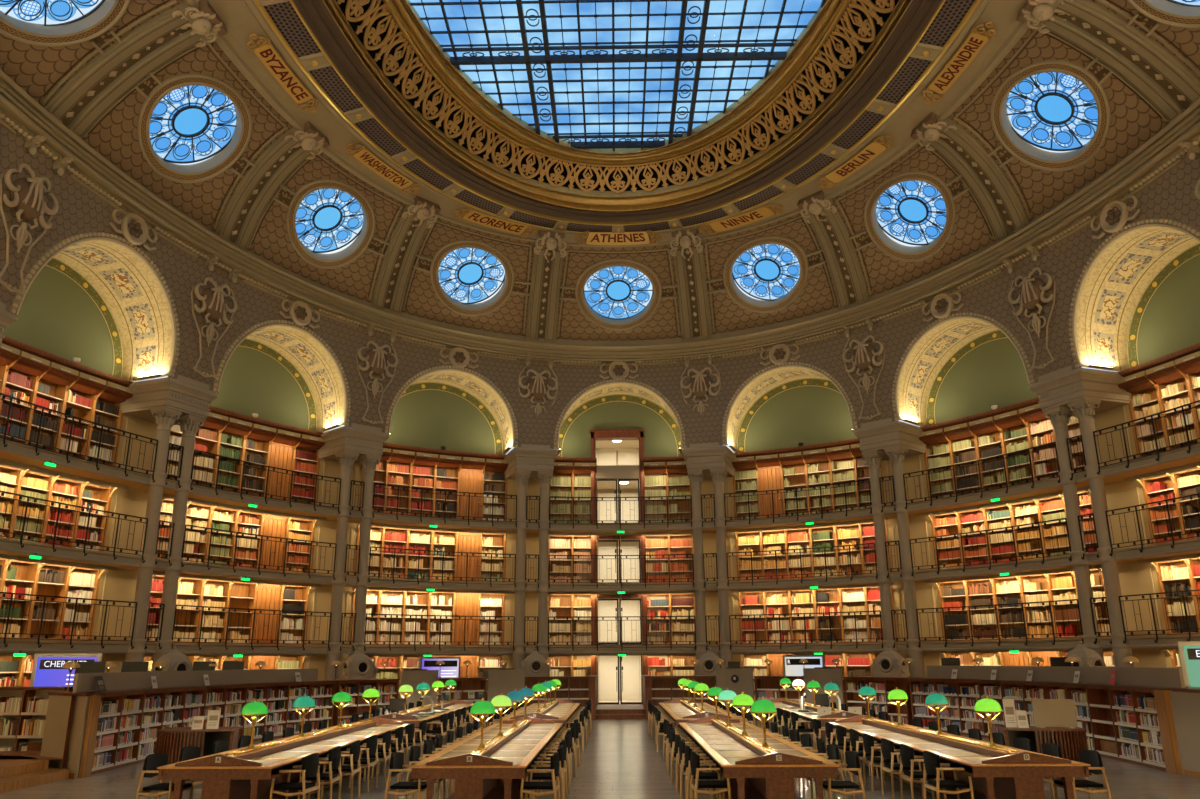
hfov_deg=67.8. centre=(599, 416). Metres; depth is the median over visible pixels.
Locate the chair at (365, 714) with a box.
[362,711,368,719]
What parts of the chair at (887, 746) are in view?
leg, backrest, leg, seat rail, seat, leg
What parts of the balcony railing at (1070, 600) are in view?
post, post, post, rail, post, rail, rail, rail, post, post, post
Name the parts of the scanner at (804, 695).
arm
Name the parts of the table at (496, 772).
leg, support panel, modesty panel, support panel, brass rail, leg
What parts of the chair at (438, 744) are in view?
backrest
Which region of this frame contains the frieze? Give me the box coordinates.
[185,0,1031,246]
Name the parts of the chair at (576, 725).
leg, backrest, leg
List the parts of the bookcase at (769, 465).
shelf, shelf, shelf, shelf, door, shelf, shelf, shelf, shelf, cornice, panel, shelf, shelf, shelf, shelf, shelf, shelf, shelf, shelf, shelf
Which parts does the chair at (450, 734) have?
backrest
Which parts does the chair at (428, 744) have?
backrest, leg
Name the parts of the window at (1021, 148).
glass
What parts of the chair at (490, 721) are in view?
backrest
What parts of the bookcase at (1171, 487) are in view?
shelf, shelf, shelf, shelf, shelf, shelf, shelf, shelf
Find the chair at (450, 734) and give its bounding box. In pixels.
[446,730,460,780]
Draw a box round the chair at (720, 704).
[717,701,722,708]
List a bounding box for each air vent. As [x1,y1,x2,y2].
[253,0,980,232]
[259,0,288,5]
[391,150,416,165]
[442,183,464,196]
[496,206,515,218]
[553,221,568,231]
[612,225,624,232]
[667,219,682,229]
[721,203,740,215]
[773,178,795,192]
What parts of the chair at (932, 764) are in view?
leg, backrest, armrest, leg, seat rail, seat, armrest, rail, leg, leg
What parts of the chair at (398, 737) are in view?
seat, leg, backrest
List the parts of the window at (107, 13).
glass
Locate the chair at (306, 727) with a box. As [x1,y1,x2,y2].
[299,724,311,733]
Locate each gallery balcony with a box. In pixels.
[0,437,170,496]
[0,537,160,578]
[0,639,150,664]
[128,559,350,593]
[139,479,354,527]
[144,642,345,663]
[344,576,531,599]
[345,645,530,662]
[348,509,532,540]
[527,582,715,600]
[528,521,713,541]
[531,645,713,661]
[709,505,896,538]
[711,573,902,598]
[713,642,902,660]
[889,471,1112,522]
[895,552,1123,589]
[902,637,1112,659]
[1080,443,1199,488]
[1092,538,1199,571]
[1105,634,1199,658]
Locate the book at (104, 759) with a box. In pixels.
[103,752,106,764]
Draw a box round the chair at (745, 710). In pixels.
[738,710,746,719]
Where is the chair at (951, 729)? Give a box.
[947,725,959,735]
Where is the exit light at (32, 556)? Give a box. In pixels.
[29,553,41,558]
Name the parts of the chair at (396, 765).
leg, backrest, leg, armrest, rail, seat, leg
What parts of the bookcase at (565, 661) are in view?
panel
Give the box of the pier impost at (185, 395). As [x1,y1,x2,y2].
[120,375,218,424]
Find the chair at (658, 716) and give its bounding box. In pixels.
[656,712,676,751]
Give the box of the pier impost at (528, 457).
[504,444,557,479]
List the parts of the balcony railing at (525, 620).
post, post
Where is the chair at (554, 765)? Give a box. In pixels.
[519,752,559,798]
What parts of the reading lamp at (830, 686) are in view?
lamp shade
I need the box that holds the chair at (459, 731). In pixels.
[456,726,468,742]
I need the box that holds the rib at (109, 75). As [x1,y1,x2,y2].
[43,2,212,139]
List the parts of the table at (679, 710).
brass rail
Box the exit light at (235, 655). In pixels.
[233,652,242,656]
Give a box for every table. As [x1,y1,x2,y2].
[157,717,408,798]
[361,699,472,745]
[410,716,562,798]
[502,699,579,737]
[659,698,739,752]
[679,716,839,798]
[769,698,874,742]
[829,715,1089,798]
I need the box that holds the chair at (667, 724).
[666,722,690,766]
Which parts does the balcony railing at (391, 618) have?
post, rail, post, rail, post, rail, post, rail, post, post, post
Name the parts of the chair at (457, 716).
backrest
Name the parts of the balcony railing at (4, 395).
post, post, post, rail, rail, rail, rail, post, post, post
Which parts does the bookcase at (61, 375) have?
shelf, shelf, shelf, shelf, shelf, shelf, shelf, shelf, panel, cornice, shelf, shelf, shelf, shelf, shelf, shelf, shelf, shelf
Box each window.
[0,0,129,46]
[137,73,251,182]
[286,179,375,268]
[410,0,825,150]
[430,240,514,315]
[575,258,661,329]
[723,236,807,312]
[864,171,955,261]
[991,60,1109,170]
[1127,0,1199,27]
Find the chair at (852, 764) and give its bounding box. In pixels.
[823,751,865,798]
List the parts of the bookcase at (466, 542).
shelf, shelf, shelf, shelf, shelf, door, shelf, shelf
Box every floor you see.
[0,717,493,759]
[0,719,1199,798]
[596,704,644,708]
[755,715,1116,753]
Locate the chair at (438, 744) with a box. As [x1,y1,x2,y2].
[434,735,450,787]
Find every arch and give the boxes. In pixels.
[14,240,172,381]
[216,326,344,431]
[383,371,512,454]
[557,384,682,450]
[727,367,853,452]
[898,318,1030,426]
[1076,227,1199,371]
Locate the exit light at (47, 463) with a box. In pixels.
[44,461,56,466]
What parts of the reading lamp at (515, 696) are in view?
lamp shade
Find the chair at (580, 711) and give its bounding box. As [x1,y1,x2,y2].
[565,711,583,731]
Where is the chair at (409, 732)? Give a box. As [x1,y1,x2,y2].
[383,723,414,770]
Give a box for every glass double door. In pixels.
[597,479,639,522]
[598,540,640,582]
[598,599,641,644]
[598,655,642,703]
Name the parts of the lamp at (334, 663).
lamp shade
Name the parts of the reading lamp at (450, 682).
lamp shade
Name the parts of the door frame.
spandrel panel, spandrel panel, spandrel panel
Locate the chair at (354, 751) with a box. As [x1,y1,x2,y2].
[320,740,360,798]
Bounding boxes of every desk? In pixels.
[155,726,241,764]
[995,725,1091,774]
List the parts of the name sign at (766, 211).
plate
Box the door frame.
[581,429,647,674]
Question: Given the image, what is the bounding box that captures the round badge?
[731,675,738,682]
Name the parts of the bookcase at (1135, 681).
shelf, shelf, shelf, shelf, shelf, shelf, shelf, shelf, shelf, shelf, shelf, shelf, upstand panel, shelf, shelf, shelf, shelf, shelf, shelf, shelf, shelf, shelf, shelf, shelf, shelf, shelf, shelf, post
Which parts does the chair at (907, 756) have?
leg, backrest, leg, armrest, seat rail, seat, rail, leg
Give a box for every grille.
[1,493,23,536]
[2,396,7,432]
[2,594,7,632]
[8,400,39,444]
[9,595,41,637]
[25,499,55,541]
[40,410,69,452]
[43,598,72,638]
[57,505,86,546]
[71,420,98,460]
[75,600,103,639]
[88,511,115,549]
[100,428,126,466]
[105,602,132,639]
[117,516,143,553]
[129,436,154,473]
[147,605,161,640]
[155,732,204,764]
[158,522,171,557]
[167,445,180,479]
[175,606,199,641]
[185,527,208,561]
[194,452,216,486]
[202,608,225,641]
[211,530,233,564]
[219,458,241,491]
[229,609,251,642]
[237,534,258,566]
[244,463,265,495]
[255,611,277,642]
[262,537,283,568]
[268,468,289,499]
[280,612,302,642]
[287,540,308,570]
[293,473,313,503]
[306,613,327,643]
[312,543,332,572]
[317,477,337,506]
[342,614,352,643]
[347,546,357,574]
[352,482,361,509]
[367,615,388,643]
[371,548,392,576]
[375,485,395,512]
[392,616,413,643]
[396,550,416,577]
[399,488,419,515]
[417,616,437,643]
[420,551,440,578]
[423,490,443,516]
[442,617,462,644]
[445,553,464,579]
[447,492,466,518]
[462,6,764,142]
[467,617,484,644]
[469,554,488,580]
[471,494,490,519]
[493,555,512,580]
[494,617,511,644]
[495,495,511,520]
[527,618,535,644]
[528,555,536,581]
[529,497,536,521]
[551,556,567,581]
[553,618,570,644]
[554,498,568,522]
[575,556,591,581]
[575,618,592,644]
[578,498,594,522]
[599,556,618,581]
[602,498,615,522]
[602,618,619,643]
[623,556,642,581]
[625,498,641,522]
[646,497,665,522]
[647,556,666,581]
[648,617,668,643]
[671,555,690,580]
[672,497,686,521]
[673,617,692,643]
[704,495,712,520]
[706,554,714,580]
[708,616,717,643]
[727,493,746,519]
[729,553,749,579]
[732,616,752,642]
[751,492,770,517]
[754,552,774,578]
[757,615,777,642]
[775,489,794,516]
[778,550,798,577]
[782,614,802,642]
[799,487,819,514]
[803,548,823,576]
[807,614,828,641]
[823,484,843,511]
[827,547,848,574]
[832,613,853,641]
[847,481,868,509]
[852,544,873,573]
[857,612,879,641]
[882,477,892,505]
[888,542,898,570]
[894,611,905,640]
[906,472,928,501]
[913,538,935,568]
[919,609,942,639]
[931,467,953,498]
[938,535,960,566]
[946,608,969,639]
[956,462,978,494]
[964,532,986,564]
[972,606,995,638]
[981,457,1003,489]
[989,528,1013,561]
[998,605,1022,637]
[1006,451,1029,484]
[1015,524,1039,558]
[1025,603,1050,637]
[1032,444,1056,479]
[1035,731,1091,774]
[1042,520,1067,555]
[1053,601,1079,636]
[1069,437,1083,471]
[1081,515,1095,550]
[1093,599,1108,635]
[1097,427,1124,465]
[1109,508,1137,546]
[1123,596,1152,634]
[1125,418,1153,458]
[1139,503,1168,542]
[1154,593,1185,633]
[1155,409,1185,450]
[1170,496,1199,538]
[1186,405,1199,442]
[1186,592,1199,632]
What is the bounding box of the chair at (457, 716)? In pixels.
[439,709,461,742]
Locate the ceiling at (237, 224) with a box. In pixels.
[216,127,319,251]
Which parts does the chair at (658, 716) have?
leg, backrest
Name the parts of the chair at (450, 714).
seat, backrest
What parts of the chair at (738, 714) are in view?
backrest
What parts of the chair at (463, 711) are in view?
backrest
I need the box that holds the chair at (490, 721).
[488,714,502,725]
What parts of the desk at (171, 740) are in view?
leg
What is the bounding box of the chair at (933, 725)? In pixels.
[928,721,940,730]
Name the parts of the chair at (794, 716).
backrest, seat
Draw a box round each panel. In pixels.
[0,0,184,106]
[40,691,105,778]
[81,41,292,231]
[90,29,122,53]
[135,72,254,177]
[247,152,406,302]
[272,184,390,256]
[298,52,330,70]
[344,106,372,123]
[401,218,534,335]
[413,254,531,295]
[446,764,547,798]
[556,244,681,340]
[559,284,677,300]
[702,213,837,333]
[705,249,824,293]
[706,763,803,798]
[820,144,846,158]
[832,144,996,296]
[849,175,969,250]
[866,99,895,115]
[909,43,942,61]
[948,27,1168,220]
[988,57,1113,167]
[1090,0,1199,77]
[1126,12,1160,36]
[1169,688,1199,777]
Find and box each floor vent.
[151,646,192,670]
[338,648,377,679]
[521,648,550,676]
[695,647,724,675]
[870,645,909,676]
[1065,641,1105,666]
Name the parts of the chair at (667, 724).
backrest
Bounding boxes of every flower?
[128,220,142,237]
[295,306,306,319]
[453,351,465,362]
[613,365,624,374]
[773,348,785,359]
[935,299,947,312]
[1106,207,1120,224]
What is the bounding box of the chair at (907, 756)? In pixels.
[900,744,946,798]
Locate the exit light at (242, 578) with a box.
[241,576,250,580]
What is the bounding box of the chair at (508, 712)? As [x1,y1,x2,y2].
[505,707,513,715]
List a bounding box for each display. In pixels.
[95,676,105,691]
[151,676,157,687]
[191,716,204,728]
[203,675,209,684]
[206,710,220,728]
[295,672,300,681]
[444,692,449,698]
[454,690,459,698]
[468,692,474,697]
[478,692,483,697]
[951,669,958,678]
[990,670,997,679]
[1002,699,1017,726]
[1016,711,1028,727]
[1026,670,1032,680]
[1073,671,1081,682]
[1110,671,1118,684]
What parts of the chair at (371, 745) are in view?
leg, seat, leg, backrest, leg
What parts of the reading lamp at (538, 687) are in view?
lamp shade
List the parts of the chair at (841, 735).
backrest, leg, seat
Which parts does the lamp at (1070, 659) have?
lamp shade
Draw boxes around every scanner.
[418,695,434,713]
[433,693,448,710]
[798,693,813,711]
[828,694,840,710]
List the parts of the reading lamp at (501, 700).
lamp shade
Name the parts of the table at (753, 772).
leg, brass rail, support panel, modesty panel, number plate, support panel, leg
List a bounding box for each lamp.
[62,661,79,692]
[105,661,116,672]
[153,661,167,670]
[241,699,267,750]
[255,661,266,668]
[292,694,314,737]
[331,661,340,679]
[331,690,351,728]
[362,687,379,721]
[380,661,388,678]
[398,683,412,712]
[416,681,429,708]
[432,680,443,704]
[436,661,444,677]
[445,678,456,701]
[463,660,471,676]
[470,698,494,749]
[491,693,511,737]
[499,660,506,665]
[507,689,524,727]
[519,686,534,720]
[532,682,545,711]
[541,681,551,707]
[544,660,551,671]
[547,679,556,703]
[552,678,560,700]
[678,677,686,700]
[682,678,692,703]
[688,680,698,706]
[690,659,698,675]
[694,682,708,711]
[707,685,722,719]
[716,659,723,667]
[718,688,736,726]
[732,692,753,736]
[751,696,776,748]
[764,659,772,675]
[780,677,791,699]
[792,678,804,702]
[799,659,807,664]
[807,679,820,706]
[824,681,838,710]
[832,659,840,667]
[858,684,875,719]
[888,687,907,726]
[904,658,913,676]
[925,691,948,735]
[973,658,983,665]
[974,695,1001,747]
[1031,657,1043,665]
[1065,657,1078,666]
[1123,656,1138,666]
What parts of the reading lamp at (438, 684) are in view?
lamp shade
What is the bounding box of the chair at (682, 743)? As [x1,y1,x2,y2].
[679,739,712,798]
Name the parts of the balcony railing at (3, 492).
post, post, rail, rail, rail, rail, post, post, post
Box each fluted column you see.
[125,407,181,661]
[152,414,205,666]
[324,451,358,679]
[351,455,380,654]
[512,470,530,668]
[536,471,552,659]
[687,470,707,659]
[709,468,731,667]
[861,450,896,651]
[884,446,924,676]
[1043,406,1103,659]
[1068,398,1134,666]
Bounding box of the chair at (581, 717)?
[562,713,583,752]
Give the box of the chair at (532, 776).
[528,745,564,798]
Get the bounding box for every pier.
[588,675,597,719]
[641,675,652,719]
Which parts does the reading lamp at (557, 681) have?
lamp shade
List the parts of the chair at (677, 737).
leg, backrest, leg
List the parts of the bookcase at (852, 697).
shelf, shelf, shelf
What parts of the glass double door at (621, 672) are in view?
door, door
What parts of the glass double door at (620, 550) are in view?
door, door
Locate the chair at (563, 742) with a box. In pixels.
[533,739,566,798]
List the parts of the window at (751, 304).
glass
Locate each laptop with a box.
[817,707,830,716]
[848,707,861,714]
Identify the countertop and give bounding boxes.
[0,686,72,689]
[72,680,336,694]
[330,679,399,681]
[438,677,486,678]
[525,676,591,677]
[648,676,715,676]
[754,676,803,677]
[843,676,926,678]
[907,678,1199,689]
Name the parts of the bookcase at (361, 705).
shelf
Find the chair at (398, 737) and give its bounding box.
[371,727,403,777]
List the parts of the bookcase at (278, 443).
shelf, shelf, shelf, shelf, shelf, shelf, shelf, shelf, shelf, shelf, shelf, shelf, cornice, door, shelf, shelf, shelf, shelf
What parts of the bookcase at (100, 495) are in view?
shelf, shelf, shelf, shelf, shelf, shelf, shelf, shelf, shelf, shelf, shelf, shelf, shelf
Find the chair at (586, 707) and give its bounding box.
[570,706,588,738]
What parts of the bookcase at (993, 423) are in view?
shelf, shelf, shelf, shelf, shelf, shelf, shelf, cornice, shelf, shelf, shelf, shelf, shelf, shelf, shelf, shelf, shelf, shelf, shelf, shelf, shelf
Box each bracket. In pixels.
[24,134,45,154]
[53,156,73,175]
[205,255,218,270]
[229,266,241,282]
[366,321,374,335]
[389,328,396,342]
[525,353,529,366]
[548,355,552,367]
[685,354,689,366]
[708,351,712,364]
[843,323,850,337]
[865,316,873,330]
[1002,258,1015,273]
[1026,245,1039,260]
[1178,140,1199,159]
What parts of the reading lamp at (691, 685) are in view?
lamp shade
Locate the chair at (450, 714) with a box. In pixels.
[430,711,454,742]
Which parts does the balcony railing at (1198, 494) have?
post, post, rail, rail, rail, rail, post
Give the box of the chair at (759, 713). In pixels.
[759,713,778,733]
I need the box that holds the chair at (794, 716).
[791,712,816,749]
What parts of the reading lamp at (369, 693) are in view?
lamp shade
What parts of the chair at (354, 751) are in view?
leg, rail, seat, leg, backrest, leg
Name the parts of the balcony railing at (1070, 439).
post, post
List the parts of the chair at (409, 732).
seat, leg, backrest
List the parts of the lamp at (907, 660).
lamp shade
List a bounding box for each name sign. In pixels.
[247,33,317,112]
[347,143,418,193]
[454,208,536,237]
[575,230,661,245]
[700,204,782,234]
[819,135,892,187]
[923,21,995,102]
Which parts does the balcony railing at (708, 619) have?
post, post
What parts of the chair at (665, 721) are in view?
leg, backrest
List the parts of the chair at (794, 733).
backrest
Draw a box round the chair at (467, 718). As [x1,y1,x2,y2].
[463,710,477,720]
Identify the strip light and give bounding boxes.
[0,458,128,489]
[0,554,117,570]
[0,652,105,655]
[144,653,315,655]
[153,571,320,586]
[163,493,325,520]
[348,654,510,655]
[351,586,512,593]
[357,521,513,533]
[548,591,694,593]
[548,653,695,655]
[549,531,692,534]
[728,517,887,531]
[730,583,893,592]
[733,651,899,654]
[919,485,1089,515]
[926,564,1101,582]
[933,648,1112,652]
[1124,462,1199,481]
[1138,553,1199,563]
[1152,647,1177,649]
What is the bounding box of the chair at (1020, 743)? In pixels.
[1013,738,1032,751]
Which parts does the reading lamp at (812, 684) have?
lamp shade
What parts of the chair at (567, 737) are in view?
backrest, leg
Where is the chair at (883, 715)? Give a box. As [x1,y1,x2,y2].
[878,711,888,721]
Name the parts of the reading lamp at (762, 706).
lamp shade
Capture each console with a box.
[172,0,227,47]
[285,121,329,159]
[402,196,440,227]
[534,230,566,260]
[670,229,702,258]
[797,190,836,222]
[910,112,956,150]
[1016,0,1073,33]
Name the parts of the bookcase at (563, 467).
shelf, shelf, panel, cornice, shelf, shelf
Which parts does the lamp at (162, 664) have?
lamp shade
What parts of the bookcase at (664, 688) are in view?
shelf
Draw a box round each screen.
[30,653,102,685]
[399,669,438,708]
[419,657,460,677]
[486,668,524,719]
[716,667,753,720]
[783,654,824,675]
[803,667,844,708]
[1031,699,1076,727]
[1177,641,1199,686]
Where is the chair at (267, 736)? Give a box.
[261,731,273,742]
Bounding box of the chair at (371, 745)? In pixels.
[341,735,377,792]
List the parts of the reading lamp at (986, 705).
lamp shade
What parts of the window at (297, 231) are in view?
glass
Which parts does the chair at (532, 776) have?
leg, seat, armrest, leg, backrest, leg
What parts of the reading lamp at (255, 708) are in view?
lamp shade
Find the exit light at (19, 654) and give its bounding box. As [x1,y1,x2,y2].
[13,651,25,656]
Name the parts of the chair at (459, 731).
backrest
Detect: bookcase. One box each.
[0,336,132,465]
[0,465,112,551]
[0,559,100,640]
[0,655,34,686]
[0,686,72,750]
[61,669,336,777]
[143,656,303,671]
[146,575,309,644]
[157,498,314,572]
[166,405,324,504]
[330,679,399,725]
[350,589,504,645]
[355,525,505,581]
[359,443,507,520]
[368,656,503,697]
[438,677,486,720]
[524,676,591,705]
[548,535,597,581]
[548,594,597,645]
[548,655,598,704]
[549,457,597,522]
[642,456,692,521]
[645,535,694,582]
[647,593,696,644]
[648,655,695,675]
[648,676,716,705]
[732,438,883,518]
[735,521,890,580]
[738,586,895,644]
[741,653,879,703]
[754,676,804,720]
[843,676,926,724]
[907,666,1199,774]
[919,397,1084,499]
[930,490,1096,568]
[937,568,1109,640]
[945,651,1114,666]
[1117,343,1199,457]
[1141,468,1199,543]
[1155,558,1199,634]
[1170,650,1180,667]
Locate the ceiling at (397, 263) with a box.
[371,205,434,314]
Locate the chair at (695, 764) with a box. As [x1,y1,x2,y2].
[690,751,730,798]
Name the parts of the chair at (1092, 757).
leg, leg, seat, seat rail, leg, backrest, rail, armrest, leg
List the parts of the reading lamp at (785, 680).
lamp shade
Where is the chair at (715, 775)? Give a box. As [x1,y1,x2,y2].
[684,745,721,798]
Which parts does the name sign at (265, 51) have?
plate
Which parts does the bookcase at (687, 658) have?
panel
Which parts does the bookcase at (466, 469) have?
shelf, shelf, shelf, shelf, shelf, shelf, shelf, shelf, panel, cornice, shelf, shelf, shelf, shelf, door, shelf, shelf, shelf, shelf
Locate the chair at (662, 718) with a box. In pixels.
[657,710,674,728]
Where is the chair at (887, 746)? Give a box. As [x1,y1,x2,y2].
[880,738,923,798]
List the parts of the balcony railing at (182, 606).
post, post, post, rail, rail, rail, post, rail, post, post, post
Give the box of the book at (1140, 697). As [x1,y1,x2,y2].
[1139,696,1143,708]
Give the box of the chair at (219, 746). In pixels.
[212,740,227,753]
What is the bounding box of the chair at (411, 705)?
[408,702,413,708]
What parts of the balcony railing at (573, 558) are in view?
post, post, post, post, rail, rail, rail, rail, post, post, post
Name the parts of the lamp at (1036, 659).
lamp shade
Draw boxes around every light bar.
[137,374,162,379]
[324,424,339,429]
[903,419,918,424]
[1087,364,1113,369]
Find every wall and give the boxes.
[0,118,43,258]
[0,153,219,379]
[0,463,1199,593]
[3,258,122,377]
[89,414,156,672]
[194,267,379,426]
[209,338,316,430]
[304,459,361,679]
[367,331,538,446]
[385,382,502,454]
[503,479,539,668]
[536,358,703,448]
[557,394,682,457]
[568,440,672,703]
[699,325,875,445]
[701,477,740,666]
[737,378,856,452]
[860,257,1054,421]
[881,453,944,676]
[926,330,1038,425]
[1025,142,1199,370]
[1094,404,1171,667]
[1127,243,1199,367]
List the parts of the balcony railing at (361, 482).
post, post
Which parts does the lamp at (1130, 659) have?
lamp shade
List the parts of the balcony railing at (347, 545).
post, post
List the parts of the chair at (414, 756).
leg, backrest, leg, leg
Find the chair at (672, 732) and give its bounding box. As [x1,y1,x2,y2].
[670,729,698,783]
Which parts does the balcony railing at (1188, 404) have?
post, post, rail, rail, rail, rail, post, post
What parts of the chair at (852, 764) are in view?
leg, seat, rail, armrest, leg, backrest, leg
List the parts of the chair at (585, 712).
leg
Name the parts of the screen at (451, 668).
heading panel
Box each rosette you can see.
[108,209,156,250]
[279,299,319,328]
[439,347,478,368]
[599,361,638,379]
[760,343,800,365]
[922,291,963,321]
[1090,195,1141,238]
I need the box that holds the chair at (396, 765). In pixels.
[385,752,426,798]
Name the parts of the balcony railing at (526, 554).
post, post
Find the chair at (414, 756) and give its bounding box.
[405,746,445,798]
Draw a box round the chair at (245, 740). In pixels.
[238,735,250,747]
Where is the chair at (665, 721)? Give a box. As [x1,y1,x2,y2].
[663,719,687,764]
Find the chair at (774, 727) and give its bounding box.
[767,722,777,733]
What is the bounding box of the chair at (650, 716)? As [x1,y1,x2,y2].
[649,703,663,733]
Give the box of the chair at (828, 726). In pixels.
[825,722,849,759]
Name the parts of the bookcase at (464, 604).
door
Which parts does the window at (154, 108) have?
glass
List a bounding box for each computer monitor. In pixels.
[73,662,105,684]
[121,662,148,671]
[192,661,215,670]
[222,661,243,669]
[389,698,406,712]
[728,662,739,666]
[813,694,828,706]
[941,658,960,665]
[1050,657,1071,666]
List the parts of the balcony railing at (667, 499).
post, post, rail, rail, rail, post, rail, post, post, post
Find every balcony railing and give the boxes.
[0,393,157,482]
[0,490,147,562]
[0,592,136,648]
[145,603,164,648]
[155,520,174,565]
[165,443,183,487]
[172,605,331,650]
[181,524,336,579]
[190,449,340,513]
[340,613,355,650]
[344,544,359,581]
[349,480,364,515]
[364,614,514,650]
[368,546,515,586]
[372,483,516,526]
[524,616,537,650]
[525,554,538,587]
[526,496,539,527]
[548,616,695,650]
[549,495,691,528]
[549,554,693,587]
[701,494,714,526]
[703,553,717,586]
[705,615,719,649]
[724,479,871,525]
[726,543,876,585]
[729,610,882,649]
[879,476,895,512]
[885,540,901,577]
[891,609,907,647]
[903,442,1059,509]
[909,518,1071,575]
[916,599,1083,647]
[1066,435,1086,479]
[1078,513,1098,559]
[1090,597,1111,643]
[1093,400,1199,474]
[1105,493,1199,555]
[1119,589,1199,643]
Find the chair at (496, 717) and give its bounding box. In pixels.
[493,711,503,723]
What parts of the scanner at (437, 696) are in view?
arm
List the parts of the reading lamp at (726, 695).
lamp shade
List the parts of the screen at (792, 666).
heading panel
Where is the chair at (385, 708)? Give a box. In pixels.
[382,707,389,714]
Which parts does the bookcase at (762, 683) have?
shelf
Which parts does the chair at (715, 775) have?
leg, backrest, leg, seat, leg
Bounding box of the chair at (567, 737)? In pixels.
[539,734,570,791]
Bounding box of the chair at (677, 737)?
[675,734,706,791]
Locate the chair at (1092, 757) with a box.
[1053,750,1110,798]
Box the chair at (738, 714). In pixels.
[733,708,741,719]
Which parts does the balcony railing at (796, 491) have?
post, post, post, rail, post, rail, rail, rail, post, post, post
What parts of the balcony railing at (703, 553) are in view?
post, post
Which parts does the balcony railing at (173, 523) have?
post, post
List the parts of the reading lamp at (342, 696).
lamp shade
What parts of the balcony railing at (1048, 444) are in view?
post, post, post, rail, rail, post, rail, rail, post, post, post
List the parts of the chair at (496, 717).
backrest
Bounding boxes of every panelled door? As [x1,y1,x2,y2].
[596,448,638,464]
[598,493,638,522]
[598,546,639,581]
[598,600,640,644]
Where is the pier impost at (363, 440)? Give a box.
[317,423,389,464]
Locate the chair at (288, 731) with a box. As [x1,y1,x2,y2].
[282,727,294,737]
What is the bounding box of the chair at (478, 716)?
[466,709,483,729]
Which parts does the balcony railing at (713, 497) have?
post, post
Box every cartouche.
[0,163,58,294]
[191,277,236,378]
[356,340,397,423]
[518,366,557,414]
[680,364,720,413]
[842,335,884,419]
[1008,267,1055,369]
[1195,179,1199,198]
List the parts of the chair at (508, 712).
backrest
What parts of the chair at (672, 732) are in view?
backrest, leg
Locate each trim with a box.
[0,119,1181,365]
[9,232,179,377]
[42,0,176,102]
[83,43,287,228]
[212,320,350,425]
[248,154,402,299]
[337,0,894,192]
[382,0,851,166]
[384,365,517,446]
[402,220,531,333]
[554,379,685,448]
[557,248,679,336]
[705,216,836,331]
[722,362,857,444]
[836,146,994,294]
[892,312,1035,420]
[953,29,1166,217]
[1068,218,1199,367]
[1097,0,1199,76]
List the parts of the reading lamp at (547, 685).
lamp shade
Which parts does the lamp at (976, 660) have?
lamp shade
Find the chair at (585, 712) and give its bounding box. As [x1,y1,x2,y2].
[567,708,586,744]
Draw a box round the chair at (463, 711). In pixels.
[445,707,465,741]
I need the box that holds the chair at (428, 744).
[421,740,454,796]
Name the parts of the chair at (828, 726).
backrest, seat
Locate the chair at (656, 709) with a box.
[655,708,673,743]
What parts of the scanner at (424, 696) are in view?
arm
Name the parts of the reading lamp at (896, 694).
lamp shade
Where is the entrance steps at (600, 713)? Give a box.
[596,709,644,718]
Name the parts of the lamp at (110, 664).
lamp shade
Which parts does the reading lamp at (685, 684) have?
lamp shade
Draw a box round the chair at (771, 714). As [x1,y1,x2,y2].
[770,713,789,735]
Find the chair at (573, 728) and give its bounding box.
[549,726,575,776]
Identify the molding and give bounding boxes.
[0,69,1199,361]
[0,112,1199,362]
[289,0,945,224]
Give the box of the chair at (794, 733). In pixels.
[785,729,805,783]
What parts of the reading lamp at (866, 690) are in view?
lamp shade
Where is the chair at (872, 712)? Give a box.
[870,709,875,717]
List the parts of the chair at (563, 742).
backrest, leg, leg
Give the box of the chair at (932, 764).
[923,751,973,798]
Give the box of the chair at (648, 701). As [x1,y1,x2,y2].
[648,701,661,731]
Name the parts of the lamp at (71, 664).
lamp shade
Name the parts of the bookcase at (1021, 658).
door, door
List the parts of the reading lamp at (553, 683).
lamp shade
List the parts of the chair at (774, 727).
backrest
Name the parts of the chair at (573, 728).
backrest, leg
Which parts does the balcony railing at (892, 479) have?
post, post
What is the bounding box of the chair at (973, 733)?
[968,729,981,740]
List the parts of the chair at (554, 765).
leg, seat, rail, armrest, armrest, leg, backrest, leg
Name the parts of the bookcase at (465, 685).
shelf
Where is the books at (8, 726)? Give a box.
[0,371,1199,761]
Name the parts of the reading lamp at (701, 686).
lamp shade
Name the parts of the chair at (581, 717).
leg, backrest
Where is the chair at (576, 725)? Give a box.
[552,722,579,769]
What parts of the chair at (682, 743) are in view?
leg, backrest, leg, seat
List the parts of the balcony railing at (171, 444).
post, post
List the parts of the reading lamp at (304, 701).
lamp shade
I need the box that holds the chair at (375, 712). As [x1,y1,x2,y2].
[373,709,379,716]
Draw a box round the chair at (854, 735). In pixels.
[850,729,885,782]
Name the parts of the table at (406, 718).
modesty panel, brass rail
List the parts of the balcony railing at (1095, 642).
post, post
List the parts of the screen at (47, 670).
heading panel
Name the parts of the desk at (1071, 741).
leg, panel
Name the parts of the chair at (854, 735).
backrest, leg, seat, leg, leg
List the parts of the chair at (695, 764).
leg, backrest, leg, armrest, armrest, seat, rail, leg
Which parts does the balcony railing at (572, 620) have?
post, post, post, rail, post, rail, post, rail, rail, post, post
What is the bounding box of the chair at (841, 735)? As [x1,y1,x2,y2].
[836,725,870,775]
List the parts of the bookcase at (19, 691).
shelf, shelf, shelf, shelf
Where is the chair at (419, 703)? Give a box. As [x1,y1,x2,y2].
[416,701,421,706]
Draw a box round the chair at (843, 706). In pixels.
[841,704,846,710]

